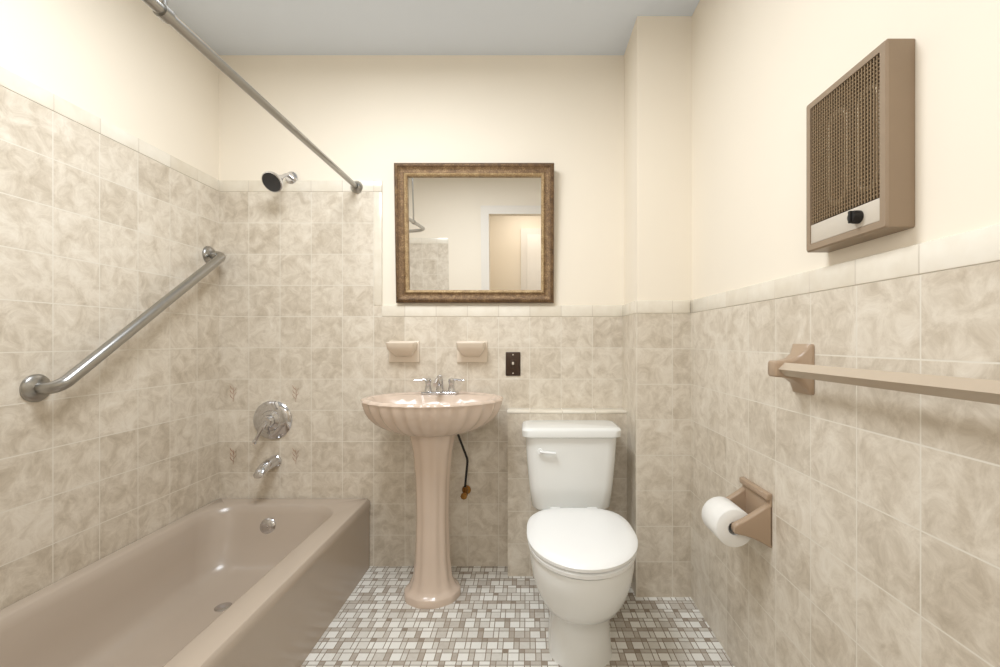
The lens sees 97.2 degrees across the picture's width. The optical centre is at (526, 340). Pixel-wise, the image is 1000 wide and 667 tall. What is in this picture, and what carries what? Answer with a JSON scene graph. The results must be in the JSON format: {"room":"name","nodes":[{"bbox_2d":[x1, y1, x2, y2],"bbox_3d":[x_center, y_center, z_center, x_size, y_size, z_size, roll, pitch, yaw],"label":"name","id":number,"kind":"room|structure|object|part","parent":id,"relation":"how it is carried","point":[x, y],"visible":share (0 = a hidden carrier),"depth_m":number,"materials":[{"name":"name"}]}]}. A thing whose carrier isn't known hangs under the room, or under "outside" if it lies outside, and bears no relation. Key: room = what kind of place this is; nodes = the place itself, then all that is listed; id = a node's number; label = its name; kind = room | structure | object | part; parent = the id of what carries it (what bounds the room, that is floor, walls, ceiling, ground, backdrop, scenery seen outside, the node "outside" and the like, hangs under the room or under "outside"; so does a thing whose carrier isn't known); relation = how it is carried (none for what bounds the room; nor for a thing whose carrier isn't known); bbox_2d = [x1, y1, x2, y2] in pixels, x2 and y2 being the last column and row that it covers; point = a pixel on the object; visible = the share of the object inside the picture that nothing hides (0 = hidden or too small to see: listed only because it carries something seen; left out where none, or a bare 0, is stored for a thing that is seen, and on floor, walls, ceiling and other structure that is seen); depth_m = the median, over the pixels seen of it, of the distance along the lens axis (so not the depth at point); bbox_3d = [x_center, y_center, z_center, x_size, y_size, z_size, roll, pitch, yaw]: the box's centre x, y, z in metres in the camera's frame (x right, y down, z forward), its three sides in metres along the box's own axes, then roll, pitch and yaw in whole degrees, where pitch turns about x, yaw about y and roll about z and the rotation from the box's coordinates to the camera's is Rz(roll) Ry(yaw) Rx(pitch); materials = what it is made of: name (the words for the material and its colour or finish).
{"room":"bathroom","nodes":[
{"label":"bathroom","id":0,"kind":"room"},
{"bbox_2d":[0,0,218,179],"bbox_3d":[-1.560,-0.150,0.982,0.100,2.500,2.350,0,0,0],"label":"wall","id":1,"kind":"structure","parent":0,"point":[140,69],"depth_m":1.65,"materials":[{"name":"paint"}]},
{"bbox_2d":[0,66,218,190],"bbox_3d":[-1.504,-0.756,0.977,0.011,0.055,2.339,0,0,0],"label":"trim","id":2,"kind":"structure","parent":1,"relation":"attached to","point":[21,86],"depth_m":1.53,"materials":[{"name":"tile"}]},
{"bbox_2d":[19,246,225,401],"bbox_3d":[-1.457,-0.131,1.712,0.089,0.635,0.820,0,0,0],"label":"grab bar","id":3,"kind":"object","parent":1,"relation":"attached to","point":[36,387],"visible":1,"depth_m":1.51,"materials":[{"name":"metal"}]},
{"bbox_2d":[253,454,281,478],"bbox_3d":[-1.228,0.591,2.078,0.060,0.072,0.142,0,0,0],"label":"tub spout","id":4,"kind":"object","parent":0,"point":[275,460],"depth_m":2.06,"materials":[{"name":"silver metal"}]},
{"bbox_2d":[252,400,292,444],"bbox_3d":[-1.240,0.390,2.111,0.188,0.197,0.075,0,0,0],"label":"shower valve","id":5,"kind":"object","parent":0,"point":[272,419],"depth_m":2.13,"materials":[{"name":"silver metal"}]},
{"bbox_2d":[219,55,623,304],"bbox_3d":[-0.400,-0.150,2.207,2.420,2.500,0.100,0,0,0],"label":"wall","id":6,"kind":"structure","parent":0,"point":[364,117],"depth_m":2.16,"materials":[{"name":"paint"}]},
{"bbox_2d":[142,0,362,192],"bbox_3d":[-1.151,-1.060,1.328,0.702,0.680,1.642,0,0,0],"label":"shower curtain rod","id":7,"kind":"object","parent":6,"relation":"attached to","point":[163,11],"visible":1,"depth_m":1.24,"materials":[{"name":"metal"}]},
{"bbox_2d":[219,192,373,565],"bbox_3d":[-1.129,0.186,2.153,0.762,1.829,0.008,0,0,0],"label":"tiled wall","id":8,"kind":"structure","parent":6,"relation":"attached to","point":[296,290],"depth_m":2.15,"materials":[{"name":"beige tile"}]},
{"bbox_2d":[230,385,297,461],"bbox_3d":[-1.281,0.409,2.149,0.337,0.386,0.006,0,0,0],"label":"decal","id":9,"kind":"object","parent":8,"relation":"attached to","point":[233,399],"visible":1,"depth_m":2.15},
{"bbox_2d":[252,171,296,478],"bbox_3d":[-1.225,-0.099,2.064,0.217,1.453,0.169,0,0,0],"label":"shower fixtures","id":10,"kind":"object","parent":8,"relation":"attached to","point":[272,419],"visible":1,"depth_m":2.12,"materials":[{"name":"silver metal"}]},
{"bbox_2d":[219,180,381,191],"bbox_3d":[-1.109,-0.756,2.151,0.802,0.055,0.011,0,0,0],"label":"trim","id":11,"kind":"structure","parent":6,"relation":"attached to","point":[296,186],"depth_m":2.15,"materials":[{"name":"tile"}]},
{"bbox_2d":[374,192,381,304],"bbox_3d":[-0.728,-0.452,2.151,0.040,0.555,0.011,0,0,0],"label":"trim","id":12,"kind":"structure","parent":6,"relation":"attached to","point":[377,248],"depth_m":2.15,"materials":[{"name":"tile"}]},
{"bbox_2d":[374,305,381,316],"bbox_3d":[-0.728,-0.147,2.153,0.040,0.055,0.008,0,0,0],"label":"wall tile","id":13,"kind":"structure","parent":6,"relation":"attached to","point":[377,310],"depth_m":2.15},
{"bbox_2d":[394,163,553,302],"bbox_3d":[-0.253,-0.518,2.122,0.765,0.665,0.069,0,0,0],"label":"mirror","id":14,"kind":"object","parent":6,"relation":"attached to","point":[474,232],"visible":1,"depth_m":2.13,"materials":[{"name":"brown mirror"}]},
{"bbox_2d":[382,305,622,316],"bbox_3d":[-0.117,-0.147,2.151,1.183,0.055,0.011,0,0,0],"label":"trim","id":15,"kind":"structure","parent":6,"relation":"attached to","point":[501,310],"depth_m":2.15,"materials":[{"name":"tile"}]},
{"bbox_2d":[506,352,519,375],"bbox_3d":[-0.068,0.112,2.140,0.072,0.116,0.016,0,0,0],"label":"light switch","id":16,"kind":"object","parent":6,"relation":"attached to","point":[512,363],"visible":1,"depth_m":2.14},
{"bbox_2d":[160,0,699,54],"bbox_3d":[-0.400,-1.450,0.332,2.420,0.100,3.850,0,0,0],"label":"ceiling","id":17,"kind":"structure","parent":0,"point":[411,27],"depth_m":1.95,"materials":[{"name":"paint"}]},
{"bbox_2d":[0,86,999,666],"bbox_3d":[-0.385,0.003,0.332,2.250,2.195,3.650,0,0,0],"label":"wall tiles","id":18,"kind":"structure","parent":0,"point":[882,550],"depth_m":1.43,"materials":[{"name":"tile"}]},
{"bbox_2d":[386,341,419,361],"bbox_3d":[-0.598,0.052,2.107,0.150,0.105,0.082,0,0,0],"label":"soap dish","id":19,"kind":"object","parent":18,"relation":"attached to","point":[404,351],"visible":1,"depth_m":2.11,"materials":[{"name":"ceramic"}]},
{"bbox_2d":[456,341,487,361],"bbox_3d":[-0.267,0.052,2.107,0.150,0.105,0.082,0,0,0],"label":"soap dish","id":20,"kind":"object","parent":18,"relation":"attached to","point":[472,351],"visible":1,"depth_m":2.11,"materials":[{"name":"ceramic"}]},
{"bbox_2d":[301,566,734,666],"bbox_3d":[-0.400,1.150,0.332,2.420,0.100,3.850,0,0,0],"label":"floor","id":21,"kind":"structure","parent":0,"point":[494,616],"depth_m":1.68,"materials":[{"name":"tile"}]},
{"bbox_2d":[0,498,369,666],"bbox_3d":[-1.133,0.932,1.387,0.743,0.335,1.520,0,0,0],"label":"bathtub","id":22,"kind":"object","parent":21,"relation":"on","point":[247,582],"visible":1,"depth_m":1.58,"materials":[{"name":"ceramic"}]},
{"bbox_3d":[-1.195,0.933,1.871,0.072,0.229,0.338,0,0,0],"label":"overflow plate","id":23,"kind":"part","parent":22,"relation":"part of","materials":[{"name":"silver metal"}]},
{"bbox_2d":[361,375,502,608],"bbox_3d":[-0.410,0.628,1.921,0.610,0.943,0.455,0,0,0],"label":"pedestal sink","id":24,"kind":"object","parent":21,"relation":"on","point":[429,422],"visible":1,"depth_m":1.85,"materials":[{"name":"ceramic"}]},
{"bbox_3d":[-0.410,0.204,2.031,0.236,0.094,0.135,0,0,0],"label":"faucet handle","id":25,"kind":"part","parent":24,"relation":"part of","materials":[{"name":"silver metal"}]},
{"bbox_3d":[-0.317,0.542,2.103,0.077,0.308,0.021,0,0,0],"label":"supply cord","id":26,"kind":"part","parent":24,"relation":"part of","materials":[{"name":"black rubber"}]},
{"bbox_3d":[-0.295,0.721,2.100,0.044,0.052,0.095,0,0,0],"label":"supply knob","id":27,"kind":"part","parent":24,"relation":"part of","materials":[{"name":"gold metal"}]},
{"bbox_2d":[522,420,637,666],"bbox_3d":[0.190,0.734,1.681,0.424,0.733,0.764,0,0,0],"label":"toilet","id":28,"kind":"object","parent":21,"relation":"on","point":[583,544],"visible":1,"depth_m":1.52,"materials":[{"name":"ceramic"}]},
{"bbox_3d":[0.082,0.464,1.847,0.077,0.022,0.027,0,0,0],"label":"flush handle","id":29,"kind":"part","parent":28,"relation":"part of","materials":[{"name":"plastic"}]},
{"bbox_3d":[0.190,0.686,1.548,0.382,0.052,0.498,0,0,0],"label":"seat","id":30,"kind":"part","parent":28,"relation":"part of","materials":[{"name":"plastic"}]},
{"bbox_2d":[508,413,626,575],"bbox_3d":[0.193,0.719,2.107,0.565,0.762,0.100,0,0,0],"label":"wall","id":31,"kind":"structure","parent":0,"point":[522,510],"depth_m":2.06,"materials":[{"name":"tile"}]},
{"bbox_2d":[507,408,626,412],"bbox_3d":[0.186,0.332,2.101,0.561,0.012,0.096,0,0,0],"label":"trim","id":32,"kind":"structure","parent":31,"relation":"on","point":[565,410],"depth_m":2.06,"materials":[{"name":"tile"}]},
{"bbox_2d":[624,16,691,304],"bbox_3d":[0.593,-0.150,2.027,0.235,2.500,0.260,0,0,0],"label":"chase","id":33,"kind":"object","parent":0,"point":[658,159],"visible":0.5,"depth_m":1.90,"materials":[{"name":"paint"}]},
{"bbox_2d":[692,0,999,299],"bbox_3d":[0.760,-0.150,0.982,0.100,2.500,2.350,0,0,0],"label":"wall","id":34,"kind":"structure","parent":0,"point":[765,73],"depth_m":1.15,"materials":[{"name":"paint"}]},
{"bbox_2d":[702,476,771,547],"bbox_3d":[0.627,0.521,1.341,0.149,0.166,0.165,0,0,0],"label":"paper holder","id":35,"kind":"object","parent":34,"relation":"attached to","point":[741,516],"visible":1,"depth_m":1.29,"materials":[{"name":"beige ceramic"}]},
{"bbox_2d":[690,224,999,312],"bbox_3d":[0.705,-0.147,0.847,0.011,0.055,2.079,0,0,0],"label":"trim","id":36,"kind":"structure","parent":34,"relation":"attached to","point":[975,247],"depth_m":0.87,"materials":[{"name":"tile"}]},
{"bbox_2d":[806,38,914,252],"bbox_3d":[0.674,-0.382,0.922,0.071,0.347,0.234,0,0,0],"label":"wall heater","id":37,"kind":"object","parent":34,"relation":"in","point":[860,151],"visible":1,"depth_m":0.87,"materials":[{"name":"paint"}]},
{"bbox_2d":[811,55,882,223],"bbox_3d":[0.661,-0.404,0.922,0.004,0.268,0.200,0,0,0],"label":"grille","id":38,"kind":"object","parent":37,"relation":"attached to","point":[853,75],"depth_m":0.91,"materials":[{"name":"brown metal"}]},
{"bbox_3d":[0.663,-0.246,0.922,0.008,0.043,0.200,0,0,0],"label":"panel","id":39,"kind":"part","parent":37,"relation":"part of","materials":[{"name":"white metal"}]},
{"bbox_3d":[0.648,-0.246,0.874,0.020,0.026,0.026,0,0,0],"label":"knob","id":40,"kind":"part","parent":37,"relation":"part of","materials":[{"name":"black plastic"}]},
{"bbox_2d":[768,344,999,404],"bbox_3d":[0.660,0.070,0.809,0.083,0.125,0.690,0,0,0],"label":"towel bar","id":41,"kind":"object","parent":34,"relation":"attached to","point":[798,369],"visible":1,"depth_m":0.80,"materials":[{"name":"beige ceramic"}]}
]}

